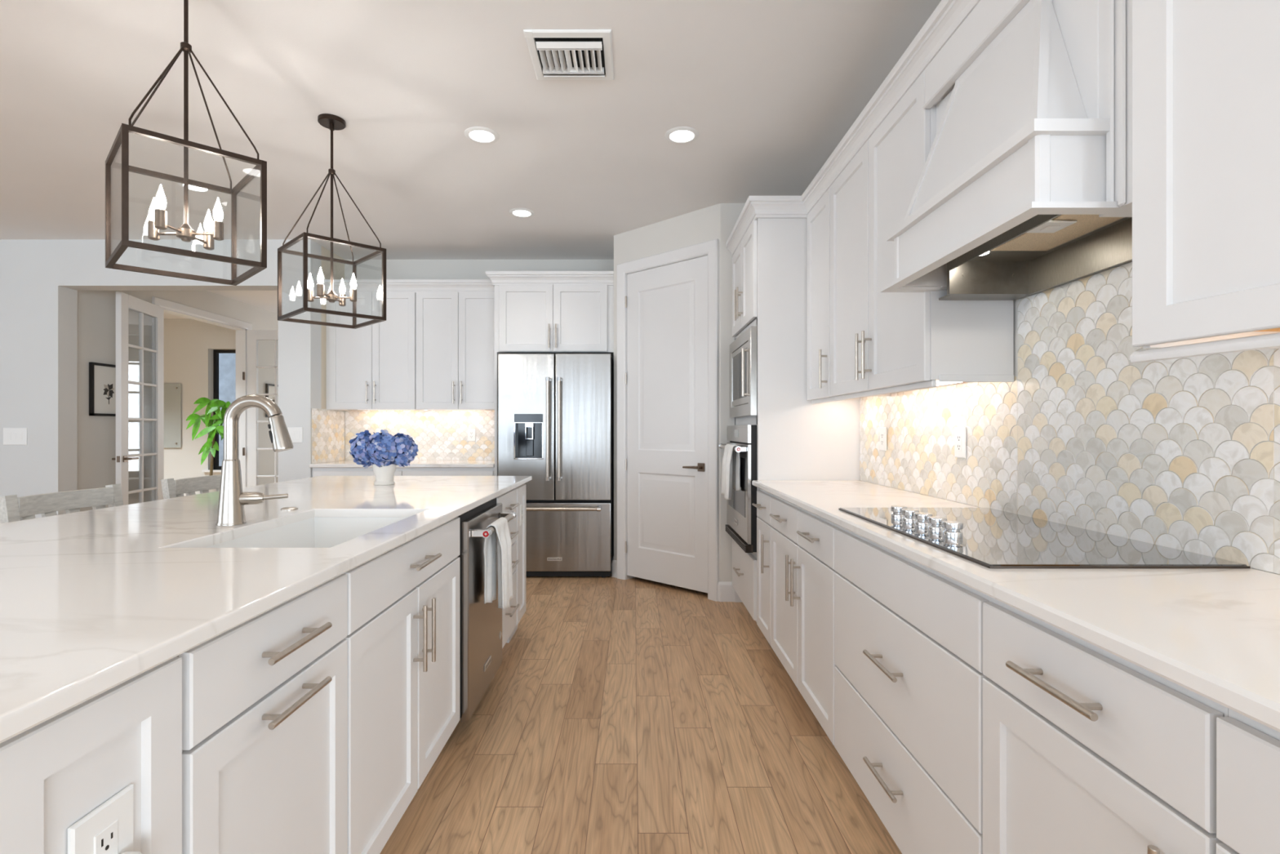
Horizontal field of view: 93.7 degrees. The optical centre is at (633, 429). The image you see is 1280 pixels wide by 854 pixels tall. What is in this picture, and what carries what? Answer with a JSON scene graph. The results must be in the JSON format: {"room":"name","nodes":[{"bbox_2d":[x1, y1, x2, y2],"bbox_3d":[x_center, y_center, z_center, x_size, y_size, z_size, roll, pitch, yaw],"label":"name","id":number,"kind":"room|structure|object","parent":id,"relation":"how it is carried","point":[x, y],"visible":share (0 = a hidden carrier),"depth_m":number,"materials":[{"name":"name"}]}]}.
{"room":"kitchen","nodes":[
{"label":"kitchen","id":0,"kind":"room"},
{"bbox_2d":[0,239,321,518],"bbox_3d":[-5.840,-0.190,5.059,6.321,2.770,0.170,0,0,0],"label":"wall","id":1,"kind":"structure","parent":0,"point":[41,279],"depth_m":4.97,"materials":[{"name":"paint"}]},
{"bbox_2d":[3,427,26,444],"bbox_3d":[-5.125,0.057,4.969,0.195,0.142,0.008,0,0,0],"label":"light switch","id":2,"kind":"object","parent":1,"relation":"attached to","point":[11,436],"visible":1,"depth_m":4.97,"materials":[{"name":"white plastic"}]},
{"bbox_2d":[287,426,302,442],"bbox_3d":[-2.805,0.045,4.969,0.125,0.128,0.008,0,0,0],"label":"light switch","id":3,"kind":"object","parent":1,"relation":"attached to","point":[295,433],"visible":0.88,"depth_m":4.97,"materials":[{"name":"white plastic"}]},
{"bbox_2d":[76,290,278,511],"bbox_3d":[-4.910,-0.190,8.072,0.120,2.770,5.856,0,0,0],"label":"wall","id":4,"kind":"structure","parent":0,"point":[95,309],"depth_m":5.79,"materials":[{"name":"paint"}]},
{"bbox_2d":[88,361,115,416],"bbox_3d":[-4.835,-0.361,5.530,0.028,0.477,0.380,0,0,0],"label":"framed picture","id":5,"kind":"object","parent":4,"relation":"attached to","point":[102,376],"visible":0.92,"depth_m":5.46},
{"bbox_2d":[102,383,114,404],"bbox_3d":[-4.836,-0.329,5.529,0.001,0.193,0.119,0,0,0],"label":"print","id":6,"kind":"object","parent":5,"relation":"attached to","point":[108,388],"depth_m":5.53},
{"bbox_2d":[111,291,164,505],"bbox_3d":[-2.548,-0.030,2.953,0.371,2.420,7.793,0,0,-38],"label":"door","id":7,"kind":"structure","parent":4,"relation":"in","point":[124,302],"depth_m":5.75,"materials":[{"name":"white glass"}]},
{"bbox_2d":[151,296,252,501],"bbox_3d":[-4.909,-0.030,6.818,0.122,2.450,1.384,0,0,0],"label":"trim","id":8,"kind":"structure","parent":4,"relation":"attached to","point":[241,333],"depth_m":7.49,"materials":[{"name":"white wood"}]},
{"bbox_2d":[242,447,244,455],"bbox_3d":[-4.846,0.275,7.457,0.004,0.100,0.045,0,0,0],"label":"door frame","id":9,"kind":"structure","parent":4,"relation":"attached to","point":[243,448],"depth_m":7.45,"materials":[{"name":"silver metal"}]},
{"bbox_2d":[247,329,278,486],"bbox_3d":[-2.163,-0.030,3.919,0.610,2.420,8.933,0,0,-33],"label":"door","id":10,"kind":"structure","parent":4,"relation":"in","point":[253,335],"depth_m":7.48,"materials":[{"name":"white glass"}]},
{"bbox_2d":[265,383,278,417],"bbox_3d":[-4.835,-0.385,8.090,0.028,0.440,0.380,0,0,0],"label":"framed picture","id":11,"kind":"object","parent":4,"relation":"attached to","point":[269,388],"visible":0.2,"depth_m":7.99},
{"bbox_2d":[164,319,235,496],"bbox_3d":[-6.925,-0.190,8.640,4.150,2.770,0.200,0,0,0],"label":"wall","id":12,"kind":"structure","parent":0,"point":[189,344],"depth_m":8.54,"materials":[{"name":"paint"}]},
{"bbox_2d":[164,383,181,447],"bbox_3d":[-6.965,-0.195,8.525,1.070,0.910,0.026,0,0,0],"label":"board","id":13,"kind":"object","parent":12,"relation":"attached to","point":[172,392],"visible":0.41,"depth_m":8.52,"materials":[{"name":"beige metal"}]},
{"bbox_2d":[201,349,235,471],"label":"window","id":14,"kind":"structure","parent":12,"relation":"in","point":[215,352],"depth_m":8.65,"materials":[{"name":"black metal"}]},
{"bbox_2d":[321,246,344,462],"bbox_3d":[-2.769,-0.190,5.502,0.181,2.770,0.715,0,0,0],"label":"wall","id":15,"kind":"structure","parent":0,"point":[338,268],"depth_m":5.21,"materials":[{"name":"beige paint"}]},
{"bbox_2d":[311,408,344,463],"bbox_3d":[-2.676,0.054,5.268,0.004,0.462,0.566,0,0,0],"label":"tile backsplash","id":16,"kind":"structure","parent":15,"relation":"attached to","point":[327,426],"depth_m":5.23,"materials":[{"name":"tile"}]},
{"bbox_2d":[0,0,941,319],"bbox_3d":[-2.000,-1.635,2.800,14.400,0.120,16.800,0,0,0],"label":"ceiling","id":17,"kind":"structure","parent":0,"point":[770,89],"depth_m":2.96,"materials":[{"name":"paint"}]},
{"bbox_2d":[105,0,266,285],"bbox_3d":[-1.537,-1.065,2.060,0.405,1.020,0.379,0,0,43],"label":"lantern pendant","id":18,"kind":"object","parent":17,"relation":"hanging from","point":[117,168],"visible":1,"depth_m":2.05,"materials":[{"name":"brown metal"}]},
{"bbox_2d":[177,182,212,192],"bbox_3d":[-2.840,-1.571,3.887,0.182,0.008,0.182,0,0,0],"label":"recessed light","id":19,"kind":"object","parent":17,"relation":"in","point":[192,188],"visible":0.51,"depth_m":3.92,"materials":[{"name":"white plastic"}]},
{"bbox_2d":[277,113,386,328],"bbox_3d":[-1.537,-1.065,3.055,0.405,1.020,0.379,0,0,43],"label":"lantern pendant","id":20,"kind":"object","parent":17,"relation":"hanging from","point":[331,122],"visible":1,"depth_m":3.05,"materials":[{"name":"brown metal"}]},
{"bbox_2d":[464,126,499,143],"bbox_3d":[-0.813,-1.571,3.210,0.182,0.008,0.182,0,0,0],"label":"recessed light","id":21,"kind":"object","parent":17,"relation":"in","point":[482,135],"visible":1,"depth_m":3.20,"materials":[{"name":"white plastic"}]},
{"bbox_2d":[509,208,534,217],"bbox_3d":[-0.813,-1.571,4.357,0.182,0.008,0.182,0,0,0],"label":"recessed light","id":22,"kind":"object","parent":17,"relation":"in","point":[519,212],"visible":1,"depth_m":4.35,"materials":[{"name":"white plastic"}]},
{"bbox_2d":[523,29,613,79],"bbox_3d":[-0.262,-1.562,2.529,0.346,0.026,0.332,0,0,0],"label":"ceiling vent","id":23,"kind":"object","parent":17,"relation":"in","point":[555,54],"visible":1,"depth_m":2.49,"materials":[{"name":"white plastic"}]},
{"bbox_2d":[664,126,698,143],"bbox_3d":[0.258,-1.571,3.210,0.182,0.008,0.182,0,0,0],"label":"recessed light","id":24,"kind":"object","parent":17,"relation":"in","point":[680,135],"visible":1,"depth_m":3.20,"materials":[{"name":"white plastic"}]},
{"bbox_2d":[344,259,613,460],"bbox_3d":[-0.772,-0.190,5.634,4.093,2.770,0.150,0,0,0],"label":"wall","id":25,"kind":"structure","parent":0,"point":[370,268],"depth_m":5.56,"materials":[{"name":"paint"}]},
{"bbox_2d":[328,291,422,410],"bbox_3d":[-2.276,-0.685,5.362,0.757,1.025,0.379,0,0,0],"label":"upper cabinet","id":26,"kind":"object","parent":25,"relation":"attached to","point":[373,366],"visible":0.92,"depth_m":5.22,"materials":[{"name":"white wood"}]},
{"bbox_2d":[326,293,329,409],"bbox_3d":[-2.667,-0.681,5.232,0.022,1.019,0.015,0,0,0],"label":"trim","id":27,"kind":"structure","parent":26,"relation":"attached to","point":[327,301],"depth_m":5.22,"materials":[{"name":"white wood"}]},
{"bbox_2d":[345,410,494,460],"bbox_3d":[-1.911,0.054,5.556,1.519,0.462,0.004,0,0,0],"label":"tile backsplash","id":28,"kind":"structure","parent":25,"relation":"attached to","point":[438,435],"depth_m":5.55,"materials":[{"name":"tile"}]},
{"bbox_2d":[467,428,475,441],"bbox_3d":[-1.500,0.050,5.547,0.075,0.118,0.008,0,0,0],"label":"outlet","id":29,"kind":"object","parent":28,"relation":"attached to","point":[471,432],"visible":1,"depth_m":5.54,"materials":[{"name":"white plastic"}]},
{"bbox_2d":[469,431,473,438],"bbox_3d":[-1.500,0.050,5.544,0.033,0.067,0.002,0,0,0],"label":"receptacle","id":30,"kind":"object","parent":29,"relation":"attached to","point":[471,433],"depth_m":5.54,"materials":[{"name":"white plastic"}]},
{"bbox_2d":[416,291,494,410],"bbox_3d":[-1.525,-0.685,5.362,0.743,1.025,0.379,0,0,0],"label":"upper cabinet","id":31,"kind":"object","parent":25,"relation":"attached to","point":[455,331],"visible":0.96,"depth_m":5.22,"materials":[{"name":"white wood"}]},
{"bbox_2d":[323,279,494,293],"bbox_3d":[-1.915,-1.240,5.196,1.529,0.103,0.058,0,0,0],"label":"trim","id":32,"kind":"structure","parent":31,"relation":"attached to","point":[362,285],"depth_m":5.19,"materials":[{"name":"white wood"}]},
{"bbox_2d":[379,573,902,853],"bbox_3d":[-2.000,1.255,2.800,14.400,0.120,16.800,0,0,0],"label":"floor","id":33,"kind":"structure","parent":0,"point":[635,715],"depth_m":2.23,"materials":[{"name":"brown wood"}]},
{"bbox_2d":[0,484,123,523],"bbox_3d":[-1.980,0.714,2.320,0.499,0.965,0.470,0,0,0],"label":"bar stool","id":34,"kind":"object","parent":33,"relation":"on","point":[13,508],"visible":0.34,"depth_m":2.29,"materials":[{"name":"grey wood"}]},
{"bbox_2d":[0,657,182,853],"bbox_3d":[-1.103,0.755,0.598,0.900,0.880,0.555,0,0,0],"label":"base cabinet","id":35,"kind":"object","parent":33,"relation":"on","point":[58,771],"visible":0.65,"depth_m":0.74,"materials":[{"name":"white wood"}]},
{"bbox_2d":[67,783,133,853],"bbox_3d":[-0.658,0.528,0.745,0.008,0.124,0.088,0,0,0],"label":"outlet","id":36,"kind":"object","parent":35,"relation":"attached to","point":[108,828],"visible":1,"depth_m":0.75,"materials":[{"name":"white plastic"}]},
{"bbox_2d":[93,818,117,853],"bbox_3d":[-0.655,0.528,0.745,0.002,0.067,0.033,0,0,0],"label":"receptacle","id":37,"kind":"object","parent":36,"relation":"attached to","point":[105,832],"depth_m":0.74,"materials":[{"name":"white plastic"}]},
{"bbox_2d":[120,851,142,853],"bbox_3d":[-0.640,0.558,0.757,0.027,0.042,0.042,0,0,0],"label":"plug","id":38,"kind":"object","parent":36,"relation":"attached to","point":[125,852],"visible":1,"depth_m":0.76,"materials":[{"name":"white plastic"}]},
{"bbox_2d":[160,475,221,499],"bbox_3d":[-1.980,0.714,3.045,0.499,0.965,0.470,0,0,0],"label":"bar stool","id":39,"kind":"object","parent":33,"relation":"on","point":[171,488],"visible":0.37,"depth_m":2.97,"materials":[{"name":"grey wood"}]},
{"bbox_2d":[186,397,231,494],"bbox_3d":[-5.408,0.392,7.712,0.775,1.606,0.398,0,0,0],"label":"potted plant","id":40,"kind":"object","parent":33,"relation":"on","point":[214,405],"visible":0.57,"depth_m":7.71,"materials":[{"name":"green plant"}]},
{"bbox_2d":[175,573,347,853],"bbox_3d":[-1.083,0.755,1.127,0.940,0.880,0.496,0,0,0],"label":"base cabinet","id":41,"kind":"object","parent":33,"relation":"on","point":[264,699],"visible":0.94,"depth_m":1.09,"materials":[{"name":"white wood"}]},
{"bbox_2d":[342,516,459,853],"bbox_3d":[-1.083,0.755,1.819,0.940,0.880,0.887,0,0,0],"label":"base cabinet","id":42,"kind":"object","parent":33,"relation":"on","point":[402,637],"visible":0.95,"depth_m":1.69,"materials":[{"name":"white wood"}]},
{"bbox_2d":[0,475,531,743],"bbox_3d":[-1.277,0.300,1.984,1.298,0.030,3.427,0,0,0],"label":"countertop","id":43,"kind":"structure","parent":42,"relation":"on","point":[93,601],"depth_m":1.22,"materials":[{"name":"white stone"}]},
{"bbox_2d":[215,394,293,525],"bbox_3d":[-1.144,0.089,1.824,0.222,0.390,0.090,0,0,-4],"label":"kitchen faucet","id":44,"kind":"object","parent":43,"relation":"on","point":[232,499],"visible":1,"depth_m":1.79,"materials":[{"name":"silver metal"}]},
{"bbox_2d":[280,506,297,510],"bbox_3d":[-1.227,0.281,2.138,0.054,0.008,0.054,0,0,0],"label":"air gap cap","id":45,"kind":"object","parent":43,"relation":"on","point":[285,508],"visible":1,"depth_m":2.12,"materials":[{"name":"silver metal"}]},
{"bbox_2d":[204,516,408,547],"bbox_3d":[-0.940,0.428,1.802,0.446,0.227,0.740,0,0,0],"label":"sink","id":46,"kind":"object","parent":43,"relation":"in","point":[316,531],"visible":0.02,"depth_m":2.15,"materials":[{"name":"white ceramic"}]},
{"bbox_2d":[372,463,396,484],"bbox_3d":[-1.292,0.231,3.109,0.120,0.108,0.120,0,0,0],"label":"flower vase","id":47,"kind":"object","parent":43,"relation":"on","point":[384,475],"visible":0.91,"depth_m":3.07,"materials":[{"name":"ceramic"}]},
{"bbox_2d":[349,430,377,468],"bbox_3d":[-1.372,0.107,3.097,0.176,0.209,0.173,0,0,0],"label":"hydrangea","id":48,"kind":"object","parent":47,"relation":"in","point":[357,444],"visible":0.55,"depth_m":3.05,"materials":[{"name":"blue plant"}]},
{"bbox_2d":[364,429,397,467],"bbox_3d":[-1.284,0.105,3.064,0.172,0.211,0.184,0,0,0],"label":"hydrangea","id":49,"kind":"object","parent":47,"relation":"in","point":[382,447],"visible":0.97,"depth_m":3.02,"materials":[{"name":"blue plant"}]},
{"bbox_2d":[391,432,418,466],"bbox_3d":[-1.204,0.114,3.114,0.165,0.195,0.167,0,0,0],"label":"hydrangea","id":50,"kind":"object","parent":47,"relation":"in","point":[406,449],"visible":0.8,"depth_m":3.08,"materials":[{"name":"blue plant"}]},
{"bbox_2d":[311,466,494,477],"bbox_3d":[-1.914,0.755,5.243,1.522,0.880,0.628,0,0,0],"label":"base cabinet","id":51,"kind":"object","parent":33,"relation":"on","point":[316,472],"visible":0.04,"depth_m":4.97,"materials":[{"name":"white wood"}]},
{"bbox_2d":[309,460,494,467],"bbox_3d":[-1.915,0.300,5.252,1.527,0.030,0.614,0,0,0],"label":"countertop","id":52,"kind":"structure","parent":51,"relation":"on","point":[341,464],"depth_m":4.95,"materials":[{"name":"white stone"}]},
{"bbox_2d":[457,497,515,722],"bbox_3d":[-0.876,0.761,2.571,0.648,0.868,0.606,0,0,0],"label":"dishwasher","id":53,"kind":"object","parent":33,"relation":"on","point":[480,622],"visible":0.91,"depth_m":2.39,"materials":[{"name":"silver metal"}]},
{"bbox_2d":[483,516,513,609],"bbox_3d":[-0.563,0.560,2.500,0.089,0.361,0.200,0,0,0],"label":"hand towel","id":54,"kind":"object","parent":53,"relation":"hanging from","point":[504,546],"visible":0.95,"depth_m":2.47,"materials":[{"name":"white fabric"}]},
{"bbox_2d":[496,484,525,648],"bbox_3d":[-1.083,0.755,3.252,0.940,0.880,0.744,0,0,0],"label":"base cabinet","id":55,"kind":"object","parent":33,"relation":"on","point":[511,500],"visible":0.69,"depth_m":3.34,"materials":[{"name":"white wood"}]},
{"bbox_2d":[520,503,523,525],"bbox_3d":[-0.653,0.495,3.490,0.008,0.118,0.075,0,0,0],"label":"outlet","id":56,"kind":"object","parent":55,"relation":"attached to","point":[522,504],"visible":0.98,"depth_m":3.47,"materials":[{"name":"white plastic"}]},
{"bbox_2d":[494,284,613,475],"bbox_3d":[-0.657,0.001,5.226,0.986,2.388,0.664,0,0,0],"label":"tall cabinet","id":57,"kind":"object","parent":33,"relation":"on","point":[530,318],"visible":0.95,"depth_m":4.95,"materials":[{"name":"white wood"}]},
{"bbox_2d":[485,271,613,286],"bbox_3d":[-0.687,-1.240,5.057,1.046,0.103,0.326,0,0,0],"label":"trim","id":58,"kind":"structure","parent":57,"relation":"on","point":[497,277],"depth_m":4.92,"materials":[{"name":"white wood"}]},
{"bbox_2d":[497,353,613,577],"bbox_3d":[-0.632,0.293,5.114,0.912,1.803,0.772,0,0,0],"label":"refrigerator","id":59,"kind":"object","parent":33,"relation":"on","point":[556,411],"visible":0.88,"depth_m":4.80,"materials":[{"name":"silver metal"}]},
{"bbox_2d":[751,488,774,644],"bbox_3d":[0.950,0.755,3.199,0.600,0.880,0.346,0,0,0],"label":"base cabinet","id":60,"kind":"object","parent":33,"relation":"on","point":[762,505],"visible":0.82,"depth_m":3.19,"materials":[{"name":"white wood"}]},
{"bbox_2d":[732,217,859,622],"bbox_3d":[0.956,0.000,3.775,0.634,2.390,0.794,0,0,0],"label":"tall cabinet","id":61,"kind":"object","parent":33,"relation":"on","point":[797,438],"visible":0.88,"depth_m":3.38,"materials":[{"name":"white wood"}]},
{"bbox_2d":[718,424,756,552],"bbox_3d":[0.891,0.336,3.775,0.618,0.724,0.754,0,0,0],"label":"oven","id":62,"kind":"object","parent":61,"relation":"in","point":[741,526],"visible":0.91,"depth_m":3.47,"materials":[{"name":"silver metal"}]},
{"bbox_2d":[720,444,740,499],"bbox_3d":[0.592,0.256,3.660,0.087,0.330,0.280,0,0,0],"label":"hand towel","id":63,"kind":"object","parent":62,"relation":"hanging from","point":[731,459],"visible":0.94,"depth_m":3.60,"materials":[{"name":"white fabric"}]},
{"bbox_2d":[729,325,756,417],"bbox_3d":[0.891,-0.335,3.775,0.517,0.507,0.750,0,0,0],"label":"microwave","id":64,"kind":"object","parent":61,"relation":"in","point":[743,350],"visible":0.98,"depth_m":3.56,"materials":[{"name":"silver metal"}]},
{"bbox_2d":[769,495,839,745],"bbox_3d":[0.950,0.755,2.547,0.600,0.880,0.954,0,0,0],"label":"base cabinet","id":65,"kind":"object","parent":33,"relation":"on","point":[802,571],"visible":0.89,"depth_m":2.43,"materials":[{"name":"white wood"}]},
{"bbox_2d":[751,480,1279,732],"bbox_3d":[0.969,0.300,1.788,0.608,0.030,3.176,0,0,0],"label":"countertop","id":66,"kind":"structure","parent":65,"relation":"on","point":[1214,633],"depth_m":0.99,"materials":[{"name":"white stone"}]},
{"bbox_2d":[838,505,1250,568],"bbox_3d":[0.996,0.261,1.683,0.534,0.047,0.908,0,0,0],"label":"cooktop","id":67,"kind":"object","parent":66,"relation":"in","point":[988,537],"visible":1,"depth_m":1.47,"materials":[{"name":"black glass"}]},
{"bbox_2d":[834,526,991,853],"bbox_3d":[0.950,0.755,1.632,0.600,0.880,0.876,0,0,0],"label":"base cabinet","id":68,"kind":"object","parent":33,"relation":"on","point":[908,675],"visible":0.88,"depth_m":1.50,"materials":[{"name":"white wood"}]},
{"bbox_2d":[982,596,1228,853],"bbox_3d":[0.950,0.755,0.956,0.600,0.880,0.475,0,0,0],"label":"base cabinet","id":69,"kind":"object","parent":33,"relation":"on","point":[1087,749],"visible":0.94,"depth_m":0.92,"materials":[{"name":"white wood"}]},
{"bbox_2d":[1216,708,1279,853],"bbox_3d":[0.970,0.755,0.484,0.560,0.880,0.467,0,0,0],"label":"base cabinet","id":70,"kind":"object","parent":33,"relation":"on","point":[1248,750],"visible":0.79,"depth_m":0.68,"materials":[{"name":"white wood"}]},
{"bbox_2d":[613,203,720,582],"bbox_3d":[0.258,-0.190,4.568,1.039,2.770,0.110,0,0,42],"label":"wall","id":71,"kind":"structure","parent":0,"point":[702,225],"depth_m":4.53,"materials":[{"name":"paint"}]},
{"bbox_2d":[625,255,707,592],"bbox_3d":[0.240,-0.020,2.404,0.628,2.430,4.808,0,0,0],"label":"door","id":72,"kind":"structure","parent":71,"relation":"in","point":[666,376],"depth_m":4.50,"materials":[{"name":"white wood"}]},
{"bbox_2d":[617,238,719,601],"bbox_3d":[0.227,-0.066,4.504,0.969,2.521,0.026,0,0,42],"label":"trim","id":73,"kind":"structure","parent":71,"relation":"attached to","point":[711,247],"depth_m":4.22,"materials":[{"name":"white wood"}]},
{"bbox_2d":[717,581,734,601],"bbox_3d":[0.642,1.127,4.175,0.116,0.135,0.025,0,0,0],"label":"baseboard","id":74,"kind":"structure","parent":71,"relation":"attached to","point":[726,591],"depth_m":4.16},
{"bbox_2d":[720,203,745,582],"bbox_3d":[0.940,-0.190,4.227,0.669,2.770,0.100,0,0,0],"label":"wall","id":75,"kind":"structure","parent":0,"point":[730,212],"depth_m":4.18,"materials":[{"name":"paint"}]},
{"bbox_2d":[860,261,1279,574],"bbox_3d":[1.349,-0.190,3.025,0.150,2.770,5.950,0,0,0],"label":"wall","id":76,"kind":"structure","parent":0,"point":[1015,301],"depth_m":2.00,"materials":[{"name":"paint"}]},
{"bbox_2d":[806,187,860,404],"bbox_3d":[1.098,-0.671,3.175,0.335,1.057,0.393,0,0,0],"label":"upper cabinet","id":77,"kind":"object","parent":76,"relation":"attached to","point":[818,220],"visible":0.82,"depth_m":3.19,"materials":[{"name":"white wood"}]},
{"bbox_2d":[830,71,1013,400],"bbox_3d":[1.098,-0.671,2.485,0.335,1.057,0.986,0,0,0],"label":"upper cabinet","id":78,"kind":"object","parent":76,"relation":"attached to","point":[882,344],"visible":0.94,"depth_m":2.27,"materials":[{"name":"white wood"}]},
{"bbox_2d":[936,380,959,386],"bbox_3d":[1.140,-0.173,2.465,0.040,0.012,0.770,0,0,0],"label":"led light bar","id":79,"kind":"object","parent":78,"relation":"attached to","point":[938,383],"visible":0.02,"depth_m":2.19,"materials":[{"name":"white plastic"}]},
{"bbox_2d":[880,0,1132,300],"bbox_3d":[1.046,-0.814,1.594,0.440,0.774,0.838,0,0,0],"label":"range hood","id":80,"kind":"object","parent":76,"relation":"attached to","point":[1024,188],"visible":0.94,"depth_m":1.51,"materials":[{"name":"wood"}]},
{"bbox_2d":[859,262,1279,573],"bbox_3d":[1.271,-0.071,1.811,0.004,0.712,3.122,0,0,0],"label":"tile backsplash","id":81,"kind":"structure","parent":76,"relation":"attached to","point":[1183,453],"depth_m":1.62,"materials":[{"name":"tile"}]},
{"bbox_2d":[880,426,886,450],"bbox_3d":[1.262,0.048,3.040,0.008,0.118,0.075,0,0,0],"label":"outlet","id":82,"kind":"object","parent":81,"relation":"attached to","point":[882,429],"visible":1,"depth_m":3.03,"materials":[{"name":"white plastic"}]},
{"bbox_2d":[880,432,884,445],"bbox_3d":[1.259,0.048,3.040,0.002,0.067,0.033,0,0,0],"label":"receptacle","id":83,"kind":"object","parent":82,"relation":"attached to","point":[882,433],"depth_m":3.04,"materials":[{"name":"white plastic"}]},
{"bbox_2d":[954,426,966,457],"bbox_3d":[1.262,0.050,2.322,0.008,0.118,0.075,0,0,0],"label":"outlet","id":84,"kind":"object","parent":81,"relation":"attached to","point":[960,433],"visible":1,"depth_m":2.31,"materials":[{"name":"white plastic"}]},
{"bbox_2d":[956,433,961,451],"bbox_3d":[1.259,0.050,2.322,0.002,0.067,0.033,0,0,0],"label":"receptacle","id":85,"kind":"object","parent":84,"relation":"attached to","point":[958,435],"depth_m":2.32,"materials":[{"name":"white plastic"}]},
{"bbox_2d":[1129,0,1279,362],"bbox_3d":[1.119,-0.666,0.922,0.294,1.069,0.520,0,0,0],"label":"upper cabinet","id":86,"kind":"object","parent":76,"relation":"attached to","point":[1206,73],"visible":1,"depth_m":1.05,"materials":[{"name":"white wood"}]},
{"bbox_2d":[725,0,980,257],"bbox_3d":[0.844,-1.240,2.414,0.349,0.103,3.529,0,0,-2],"label":"trim","id":87,"kind":"structure","parent":86,"relation":"attached to","point":[948,15],"depth_m":2.41,"materials":[{"name":"white wood"}]},
{"bbox_3d":[-0.123,-0.190,5.218,0.080,2.770,0.682,0,0,0],"label":"wall","id":88,"kind":"structure","parent":0,"visible":0},
{"bbox_2d":[611,555,617,577],"bbox_3d":[-0.166,1.127,4.941,0.049,0.135,0.233,0,0,-11],"label":"baseboard","id":89,"kind":"structure","parent":88,"relation":"attached to","point":[614,574],"depth_m":4.85,"materials":[{"name":"white wood"}]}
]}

